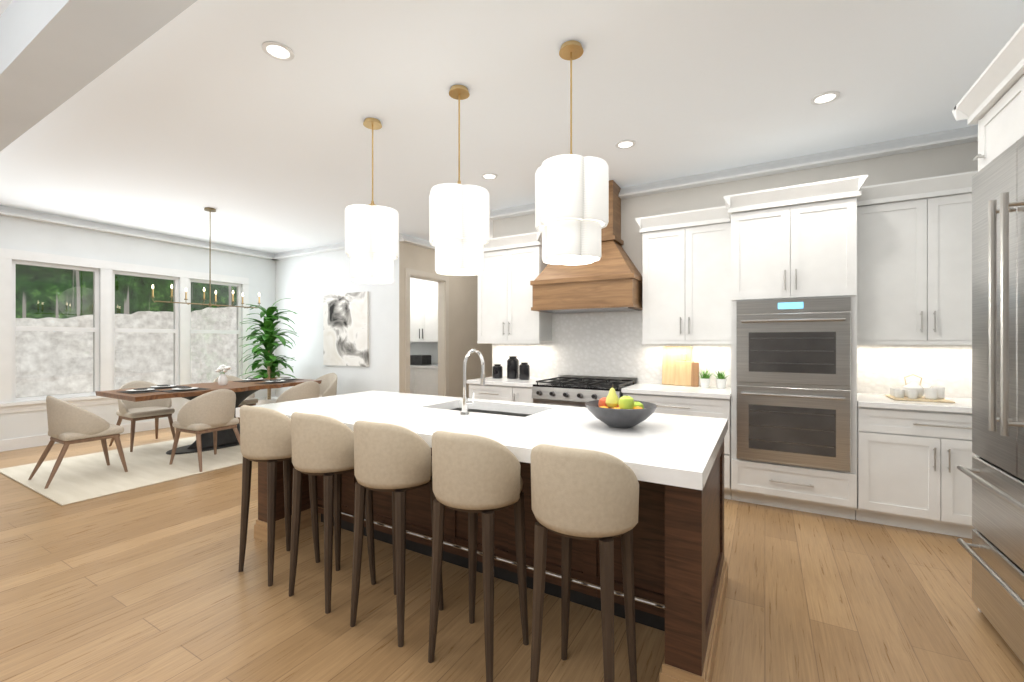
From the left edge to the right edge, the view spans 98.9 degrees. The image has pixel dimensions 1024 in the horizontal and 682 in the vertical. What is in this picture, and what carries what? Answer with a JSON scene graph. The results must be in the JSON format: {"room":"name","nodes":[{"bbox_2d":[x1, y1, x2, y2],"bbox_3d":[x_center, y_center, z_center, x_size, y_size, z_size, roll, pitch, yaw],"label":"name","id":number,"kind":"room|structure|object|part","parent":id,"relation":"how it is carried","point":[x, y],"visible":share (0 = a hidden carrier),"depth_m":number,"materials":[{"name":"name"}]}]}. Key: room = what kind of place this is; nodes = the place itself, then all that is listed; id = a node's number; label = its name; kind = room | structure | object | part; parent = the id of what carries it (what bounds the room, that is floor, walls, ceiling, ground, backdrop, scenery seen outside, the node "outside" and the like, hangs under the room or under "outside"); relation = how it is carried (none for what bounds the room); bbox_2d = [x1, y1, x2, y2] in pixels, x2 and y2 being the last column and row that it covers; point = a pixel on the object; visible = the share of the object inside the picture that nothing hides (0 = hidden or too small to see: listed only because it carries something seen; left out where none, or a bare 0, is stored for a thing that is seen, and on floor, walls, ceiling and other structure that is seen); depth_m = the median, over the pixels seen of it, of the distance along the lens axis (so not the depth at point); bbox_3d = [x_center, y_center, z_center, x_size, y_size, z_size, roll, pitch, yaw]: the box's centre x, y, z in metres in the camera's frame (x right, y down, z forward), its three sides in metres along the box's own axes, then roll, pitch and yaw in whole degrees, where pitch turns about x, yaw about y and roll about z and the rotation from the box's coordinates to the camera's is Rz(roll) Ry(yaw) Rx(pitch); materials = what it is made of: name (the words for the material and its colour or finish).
{"room":"kitchen","nodes":[
{"label":"kitchen","id":0,"kind":"room"},
{"bbox_2d":[0,215,274,439],"bbox_3d":[-5.916,-0.155,6.303,0.150,3.050,12.000,0,0,30],"label":"wall","id":1,"kind":"structure","parent":0,"point":[36,236],"depth_m":6.45,"materials":[{"name":"white paint"}]},
{"bbox_2d":[0,248,248,413],"bbox_3d":[-5.606,-0.125,6.730,0.160,2.050,3.070,0,0,30],"label":"window frames","id":2,"kind":"structure","parent":1,"relation":"in","point":[9,328],"depth_m":6.25,"materials":[{"name":"white wood"}]},
{"bbox_2d":[0,205,271,259],"bbox_3d":[-6.668,-1.620,4.745,0.105,0.120,8.550,0,0,30],"label":"crown molding","id":3,"kind":"structure","parent":1,"relation":"attached to","point":[4,210],"depth_m":6.39,"materials":[{"name":"white paint"}]},
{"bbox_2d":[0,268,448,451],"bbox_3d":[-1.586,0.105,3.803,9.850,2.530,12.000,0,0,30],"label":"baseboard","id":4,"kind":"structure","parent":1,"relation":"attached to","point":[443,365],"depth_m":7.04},
{"bbox_2d":[275,250,398,396],"bbox_3d":[-3.207,-0.155,7.746,3.400,3.050,0.190,0,0,30],"label":"wall","id":5,"kind":"structure","parent":0,"point":[305,284],"depth_m":7.54,"materials":[{"name":"white paint"}]},
{"bbox_2d":[272,242,344,259],"bbox_3d":[-3.147,-1.620,7.588,3.120,0.120,0.105,0,0,30],"label":"crown molding","id":6,"kind":"structure","parent":5,"relation":"attached to","point":[339,246],"depth_m":7.85,"materials":[{"name":"white paint"}]},
{"bbox_3d":[-2.829,-0.195,7.440,1.100,1.230,0.038,0,0,30],"label":"canvas art","id":7,"kind":"part","parent":5,"relation":"part of"},
{"bbox_2d":[410,278,437,363],"bbox_3d":[-1.874,-0.155,9.454,2.500,3.050,0.100,0,0,30],"label":"wall","id":8,"kind":"structure","parent":0,"point":[424,348],"depth_m":9.38,"materials":[{"name":"white paint"}]},
{"bbox_2d":[410,286,425,340],"bbox_3d":[-2.104,-0.555,9.324,0.932,1.150,0.350,0,0,30],"label":"upper cabinet","id":9,"kind":"object","parent":8,"relation":"attached to","point":[423,328],"depth_m":9.03,"materials":[{"name":"white wood"}]},
{"bbox_2d":[426,285,437,340],"bbox_3d":[-1.465,-0.555,8.955,0.792,1.150,0.350,0,0,30],"label":"upper cabinet","id":10,"kind":"object","parent":8,"relation":"attached to","point":[431,290],"depth_m":8.84,"materials":[{"name":"white wood"}]},
{"bbox_2d":[399,241,491,397],"bbox_3d":[-0.927,-0.155,8.445,0.150,3.050,3.600,0,0,30],"label":"wall","id":11,"kind":"structure","parent":0,"point":[463,315],"depth_m":8.10,"materials":[{"name":"beige paint"}]},
{"bbox_2d":[399,233,434,250],"bbox_3d":[-0.868,-1.620,8.293,0.105,0.120,3.605,0,0,30],"label":"crown molding","id":12,"kind":"structure","parent":11,"relation":"attached to","point":[402,238],"depth_m":7.08,"materials":[{"name":"white paint"}]},
{"bbox_2d":[0,417,1023,681],"bbox_3d":[-1.586,1.420,3.803,10.150,0.100,12.300,0,0,30],"label":"floor","id":13,"kind":"structure","parent":0,"point":[150,583],"depth_m":2.25,"materials":[{"name":"brown wood"}]},
{"bbox_2d":[0,436,242,505],"bbox_3d":[-3.703,1.364,5.677,1.990,0.012,3.570,0,0,30],"label":"rug","id":14,"kind":"object","parent":13,"relation":"on","point":[76,479],"visible":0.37,"depth_m":4.59,"materials":[{"name":"beige fabric"}]},
{"bbox_2d":[28,396,127,488],"bbox_3d":[-4.356,0.942,4.415,0.546,0.830,0.615,0,0,30],"label":"dining chair","id":15,"kind":"object","parent":14,"relation":"on","point":[68,424],"visible":1,"depth_m":4.24,"materials":[{"name":"fabric"}]},
{"bbox_2d":[109,381,174,451],"bbox_3d":[-4.800,0.942,5.716,0.615,0.830,0.546,0,0,30],"label":"dining chair","id":16,"kind":"object","parent":14,"relation":"on","point":[134,412],"visible":0.83,"depth_m":5.69,"materials":[{"name":"fabric"}]},
{"bbox_2d":[169,389,239,471],"bbox_3d":[-3.388,0.942,4.903,0.615,0.830,0.546,0,0,26],"label":"dining chair","id":17,"kind":"object","parent":14,"relation":"on","point":[211,411],"visible":1,"depth_m":4.74,"materials":[{"name":"fabric"}]},
{"bbox_2d":[95,377,321,454],"bbox_3d":[-3.821,0.970,5.786,1.119,0.775,2.240,0,0,30],"label":"dining table","id":18,"kind":"object","parent":14,"relation":"on","point":[242,392],"visible":0.56,"depth_m":5.56,"materials":[{"name":"brown wood"}]},
{"bbox_2d":[117,384,207,393],"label":"place setting","id":19,"kind":"object","parent":18,"relation":"on","point":[176,388],"depth_m":5.11,"materials":[{"name":"white ceramic"}]},
{"bbox_2d":[215,364,230,384],"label":"flower vase","id":20,"kind":"object","parent":18,"relation":"on","point":[222,379],"depth_m":5.75,"materials":[{"name":"white ceramic"}]},
{"bbox_2d":[233,377,303,383],"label":"place setting","id":21,"kind":"object","parent":18,"relation":"on","point":[285,379],"depth_m":6.31,"materials":[{"name":"white ceramic"}]},
{"bbox_2d":[213,375,257,423],"bbox_3d":[-4.250,0.942,6.668,0.615,0.830,0.546,0,0,29],"label":"dining chair","id":22,"kind":"object","parent":14,"relation":"on","point":[250,400],"visible":0.21,"depth_m":6.70,"materials":[{"name":"fabric"}]},
{"bbox_2d":[276,381,319,402],"bbox_3d":[-2.839,0.942,5.854,0.615,0.830,0.546,0,0,30],"label":"dining chair","id":23,"kind":"object","parent":14,"relation":"on","point":[307,390],"visible":0.31,"depth_m":5.66,"materials":[{"name":"fabric"}]},
{"bbox_2d":[316,373,337,396],"bbox_3d":[-3.077,0.942,7.071,0.546,0.830,0.615,0,0,29],"label":"dining chair","id":24,"kind":"object","parent":14,"relation":"on","point":[328,385],"visible":0.38,"depth_m":7.24,"materials":[{"name":"fabric"}]},
{"bbox_2d":[238,298,298,404],"bbox_3d":[-4.108,0.313,7.434,1.016,2.115,1.001,0,0,30],"label":"dracaena plant","id":25,"kind":"object","parent":13,"relation":"on","point":[269,337],"visible":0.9,"depth_m":7.33,"materials":[{"name":"green plant"}]},
{"bbox_2d":[238,405,319,586],"bbox_3d":[-1.413,0.870,2.652,0.418,1.000,0.399,0,0,30],"label":"stool","id":26,"kind":"object","parent":13,"relation":"on","point":[265,434],"visible":0.83,"depth_m":2.48,"materials":[{"name":"fabric"}]},
{"bbox_2d":[288,412,375,613],"bbox_3d":[-0.991,0.870,2.408,0.418,1.000,0.399,0,0,30],"label":"stool","id":27,"kind":"object","parent":13,"relation":"on","point":[322,445],"visible":0.85,"depth_m":2.24,"materials":[{"name":"fabric"}]},
{"bbox_2d":[350,420,443,646],"bbox_3d":[-0.568,0.870,2.165,0.418,1.000,0.399,0,0,27],"label":"stool","id":28,"kind":"object","parent":13,"relation":"on","point":[396,460],"visible":1,"depth_m":1.99,"materials":[{"name":"fabric"}]},
{"bbox_2d":[410,365,413,393],"bbox_3d":[-2.176,0.950,9.199,0.932,0.840,0.640,0,0,30],"label":"base cabinet","id":29,"kind":"object","parent":13,"relation":"on","point":[411,366],"depth_m":8.72,"materials":[{"name":"white wood"}]},
{"bbox_2d":[414,369,437,395],"bbox_3d":[-1.537,0.950,8.830,0.792,0.840,0.640,0,0,30],"label":"base cabinet","id":30,"kind":"object","parent":13,"relation":"on","point":[425,380],"depth_m":8.54,"materials":[{"name":"white wood"}]},
{"bbox_2d":[414,365,437,368],"bbox_3d":[-1.890,0.510,9.027,1.640,0.040,0.650,0,0,30],"label":"countertop","id":31,"kind":"structure","parent":30,"relation":"on","point":[415,366],"depth_m":8.59,"materials":[{"name":"white stone"}]},
{"bbox_2d":[410,355,433,364],"bbox_3d":[-1.880,0.390,8.993,0.350,0.199,0.300,0,0,30],"label":"microwave","id":32,"kind":"object","parent":31,"relation":"on","point":[414,359],"depth_m":8.87,"materials":[{"name":"black metal"}]},
{"bbox_2d":[428,430,528,681],"bbox_3d":[-0.146,0.870,1.921,0.418,1.000,0.399,0,0,30],"label":"stool","id":33,"kind":"object","parent":13,"relation":"on","point":[473,476],"visible":1,"depth_m":1.76,"materials":[{"name":"fabric"}]},
{"bbox_2d":[254,405,727,681],"bbox_3d":[-0.274,0.940,2.791,2.896,0.860,1.076,0,0,30],"label":"kitchen island","id":34,"kind":"object","parent":13,"relation":"on","point":[681,565],"depth_m":2.13,"materials":[{"name":"brown wood"}]},
{"bbox_2d":[236,391,727,492],"bbox_3d":[-0.304,0.480,2.739,2.896,0.060,1.200,0,0,30],"label":"island countertop","id":35,"kind":"structure","parent":34,"relation":"on","point":[662,449],"depth_m":2.28,"materials":[{"name":"white stone"}]},
{"bbox_2d":[585,387,656,427],"bbox_3d":[0.573,0.343,2.313,0.370,0.212,0.370,0,0,30],"label":"fruit bowl","id":36,"kind":"object","parent":35,"relation":"on","point":[611,409],"visible":1,"depth_m":2.23,"materials":[{"name":"grey ceramic"}]},
{"bbox_2d":[466,383,517,401],"bbox_3d":[-0.057,0.929,5.175,0.646,0.880,0.648,0,0,30],"label":"base cabinet","id":37,"kind":"object","parent":13,"relation":"on","point":[481,391],"depth_m":4.89,"materials":[{"name":"white wood"}]},
{"bbox_2d":[466,375,553,386],"bbox_3d":[0.014,0.470,5.121,0.873,0.040,0.672,0,0,30],"label":"countertop","id":38,"kind":"structure","parent":37,"relation":"on","point":[490,381],"depth_m":4.87,"materials":[{"name":"white stone"}]},
{"bbox_2d":[492,364,502,378],"bbox_3d":[-0.175,0.364,5.297,0.122,0.170,0.122,0,0,24],"label":"canister","id":39,"kind":"object","parent":38,"relation":"on","point":[497,370],"depth_m":5.25,"materials":[{"name":"black ceramic"}]},
{"bbox_2d":[507,356,518,378],"bbox_3d":[0.011,0.314,5.259,0.142,0.270,0.142,0,0,24],"label":"canister","id":40,"kind":"object","parent":38,"relation":"on","point":[511,362],"depth_m":5.20,"materials":[{"name":"black ceramic"}]},
{"bbox_2d":[516,361,529,379],"bbox_3d":[0.146,0.349,5.112,0.122,0.200,0.122,0,0,24],"label":"canister","id":41,"kind":"object","parent":38,"relation":"on","point":[516,370],"depth_m":5.07,"materials":[{"name":"black ceramic"}]},
{"bbox_2d":[518,387,532,402],"bbox_3d":[0.281,0.929,4.980,0.263,0.880,0.648,0,0,30],"label":"base cabinet","id":42,"kind":"object","parent":13,"relation":"on","point":[524,393],"depth_m":4.69,"materials":[{"name":"white wood"}]},
{"bbox_2d":[531,374,637,406],"bbox_3d":[0.768,0.882,4.620,0.920,0.975,0.763,0,0,30],"label":"range","id":43,"kind":"object","parent":13,"relation":"on","point":[573,390],"visible":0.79,"depth_m":4.45,"materials":[{"name":"silver metal"}]},
{"bbox_2d":[530,444,638,681],"bbox_3d":[0.276,0.870,1.677,0.418,1.000,0.399,0,0,30],"label":"stool","id":44,"kind":"object","parent":13,"relation":"on","point":[581,494],"visible":1,"depth_m":1.51,"materials":[{"name":"fabric"}]},
{"bbox_2d":[623,395,729,498],"bbox_3d":[1.608,0.929,4.214,0.920,0.880,0.648,0,0,30],"label":"base cabinet","id":45,"kind":"object","parent":13,"relation":"on","point":[666,404],"depth_m":3.82,"materials":[{"name":"white wood"}]},
{"bbox_2d":[622,383,729,398],"bbox_3d":[1.602,0.470,4.204,0.926,0.040,0.672,0,0,30],"label":"countertop","id":46,"kind":"structure","parent":45,"relation":"on","point":[691,392],"depth_m":4.02,"materials":[{"name":"white stone"}]},
{"bbox_2d":[662,346,698,386],"bbox_3d":[1.702,0.252,4.428,0.360,0.397,0.147,0,0,30],"label":"cutting boards","id":47,"kind":"object","parent":46,"relation":"on","point":[680,367],"visible":1,"depth_m":4.43,"materials":[{"name":"brown wood"}]},
{"bbox_2d":[694,369,728,388],"bbox_3d":[1.905,0.352,4.187,0.357,0.194,0.214,0,0,30],"label":"pots","id":48,"kind":"object","parent":46,"relation":"on","point":[705,378],"visible":1,"depth_m":4.17,"materials":[{"name":"white ceramic"}]},
{"bbox_2d":[730,187,861,520],"bbox_3d":[2.370,0.128,3.754,0.850,2.484,0.683,0,0,30],"label":"tall cabinet","id":49,"kind":"object","parent":13,"relation":"on","point":[817,321],"depth_m":3.46,"materials":[{"name":"white wood"}]},
{"bbox_2d":[862,407,976,538],"bbox_3d":[3.145,0.929,3.327,0.911,0.880,0.648,0,0,30],"label":"base cabinet","id":50,"kind":"object","parent":13,"relation":"on","point":[911,478],"depth_m":3.12,"materials":[{"name":"white wood"}]},
{"bbox_2d":[862,391,971,414],"bbox_3d":[3.195,0.470,3.284,1.045,0.040,0.672,0,0,30],"label":"countertop","id":51,"kind":"structure","parent":50,"relation":"on","point":[961,406],"depth_m":3.15,"materials":[{"name":"white stone"}]},
{"bbox_2d":[885,374,954,402],"bbox_3d":[3.121,0.353,3.365,0.340,0.191,0.290,0,0,30],"label":"tray","id":52,"kind":"object","parent":51,"relation":"on","point":[912,391],"visible":1,"depth_m":3.32,"materials":[{"name":"white ceramic"}]},
{"bbox_2d":[952,23,1023,663],"bbox_3d":[2.415,0.070,1.692,0.805,2.600,1.045,0,0,30],"label":"fridge","id":53,"kind":"object","parent":13,"relation":"on","point":[991,103],"visible":1,"depth_m":1.92,"materials":[{"name":"silver metal"}]},
{"bbox_2d":[0,0,1023,253],"bbox_3d":[-1.586,-1.730,3.803,10.150,0.100,12.300,0,0,30],"label":"ceiling","id":54,"kind":"structure","parent":0,"point":[180,122],"depth_m":3.07,"materials":[{"name":"white paint"}]},
{"bbox_2d":[0,0,196,150],"bbox_3d":[-2.451,-1.530,2.304,9.850,0.300,0.260,0,0,30],"label":"ceiling beam","id":55,"kind":"structure","parent":54,"relation":"attached to","point":[55,54],"depth_m":2.10,"materials":[{"name":"white paint"}]},
{"bbox_2d":[151,207,260,307],"bbox_3d":[-3.833,-1.060,5.561,0.258,1.240,1.160,0,0,30],"label":"dining chandelier","id":56,"kind":"object","parent":54,"relation":"hanging from","point":[209,209],"visible":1,"depth_m":5.56,"materials":[{"name":"brown metal"}]},
{"bbox_2d":[261,41,294,60],"bbox_3d":[-1.353,-1.676,2.536,0.169,0.008,0.169,0,0,24],"label":"recessed light","id":57,"kind":"object","parent":54,"relation":"in","point":[277,50],"depth_m":2.53,"materials":[{"name":"white plastic"}]},
{"bbox_2d":[345,118,398,283],"bbox_3d":[-1.067,-1.070,3.353,0.424,1.220,0.424,0,0,30],"label":"pendant light","id":58,"kind":"object","parent":54,"relation":"hanging from","point":[372,240],"visible":1,"depth_m":3.20,"materials":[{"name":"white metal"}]},
{"bbox_2d":[429,85,488,275],"bbox_3d":[-0.353,-1.070,2.929,0.424,1.220,0.424,0,0,30],"label":"pendant light","id":59,"kind":"object","parent":54,"relation":"hanging from","point":[459,226],"visible":1,"depth_m":2.77,"materials":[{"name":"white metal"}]},
{"bbox_2d":[481,173,497,179],"bbox_3d":[-0.229,-1.676,4.463,0.169,0.008,0.169,0,0,24],"label":"recessed light","id":60,"kind":"object","parent":54,"relation":"in","point":[489,176],"depth_m":4.46,"materials":[{"name":"white plastic"}]},
{"bbox_2d":[535,40,608,264],"bbox_3d":[0.339,-1.070,2.506,0.424,1.220,0.424,0,0,30],"label":"pendant light","id":61,"kind":"object","parent":54,"relation":"hanging from","point":[571,205],"visible":1,"depth_m":2.35,"materials":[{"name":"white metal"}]},
{"bbox_2d":[615,139,635,148],"bbox_3d":[0.968,-1.676,3.737,0.169,0.008,0.169,0,0,21],"label":"recessed light","id":62,"kind":"object","parent":54,"relation":"in","point":[623,144],"depth_m":3.74,"materials":[{"name":"white plastic"}]},
{"bbox_2d":[810,91,839,104],"bbox_3d":[2.162,-1.676,3.024,0.169,0.008,0.169,0,0,21],"label":"recessed light","id":63,"kind":"object","parent":54,"relation":"in","point":[829,96],"depth_m":3.02,"materials":[{"name":"white plastic"}]},
{"bbox_2d":[493,141,977,276],"bbox_3d":[2.779,-0.155,6.063,4.850,3.050,3.720,0,0,30],"label":"wall","id":64,"kind":"structure","parent":0,"point":[947,160],"depth_m":4.12,"materials":[{"name":"white paint"}]},
{"bbox_2d":[477,239,553,342],"bbox_3d":[0.029,-0.557,5.299,0.848,1.114,0.348,0,0,30],"label":"upper cabinet","id":65,"kind":"object","parent":64,"relation":"attached to","point":[505,291],"depth_m":5.13,"materials":[{"name":"white wood"}]},
{"bbox_2d":[530,180,642,313],"bbox_3d":[0.822,-1.000,4.703,1.116,1.355,0.564,0,0,30],"label":"range hood","id":66,"kind":"object","parent":64,"relation":"attached to","point":[611,280],"visible":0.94,"depth_m":4.50,"materials":[{"name":"brown wood"}]},
{"bbox_2d":[642,215,729,342],"bbox_3d":[1.732,-0.557,4.316,0.805,1.114,0.348,0,0,30],"label":"upper cabinet","id":67,"kind":"object","parent":64,"relation":"attached to","point":[686,266],"depth_m":4.15,"materials":[{"name":"white wood"}]},
{"bbox_2d":[489,125,977,219],"bbox_3d":[1.758,-1.620,4.445,4.700,0.120,0.105,0,0,30],"label":"crown molding","id":68,"kind":"structure","parent":64,"relation":"attached to","point":[969,134],"depth_m":3.96,"materials":[{"name":"white wood"}]},
{"bbox_2d":[862,187,971,342],"bbox_3d":[3.220,-0.557,3.457,0.911,1.114,0.348,0,0,30],"label":"upper cabinet","id":69,"kind":"object","parent":64,"relation":"attached to","point":[917,246],"depth_m":3.33,"materials":[{"name":"white wood"}]},
{"label":"outside","id":70,"kind":"structure","parent":0,"visible":0},
{"bbox_2d":[16,264,236,397],"bbox_3d":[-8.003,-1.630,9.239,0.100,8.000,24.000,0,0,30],"label":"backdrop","id":71,"kind":"structure","parent":70,"point":[125,341],"depth_m":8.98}
]}

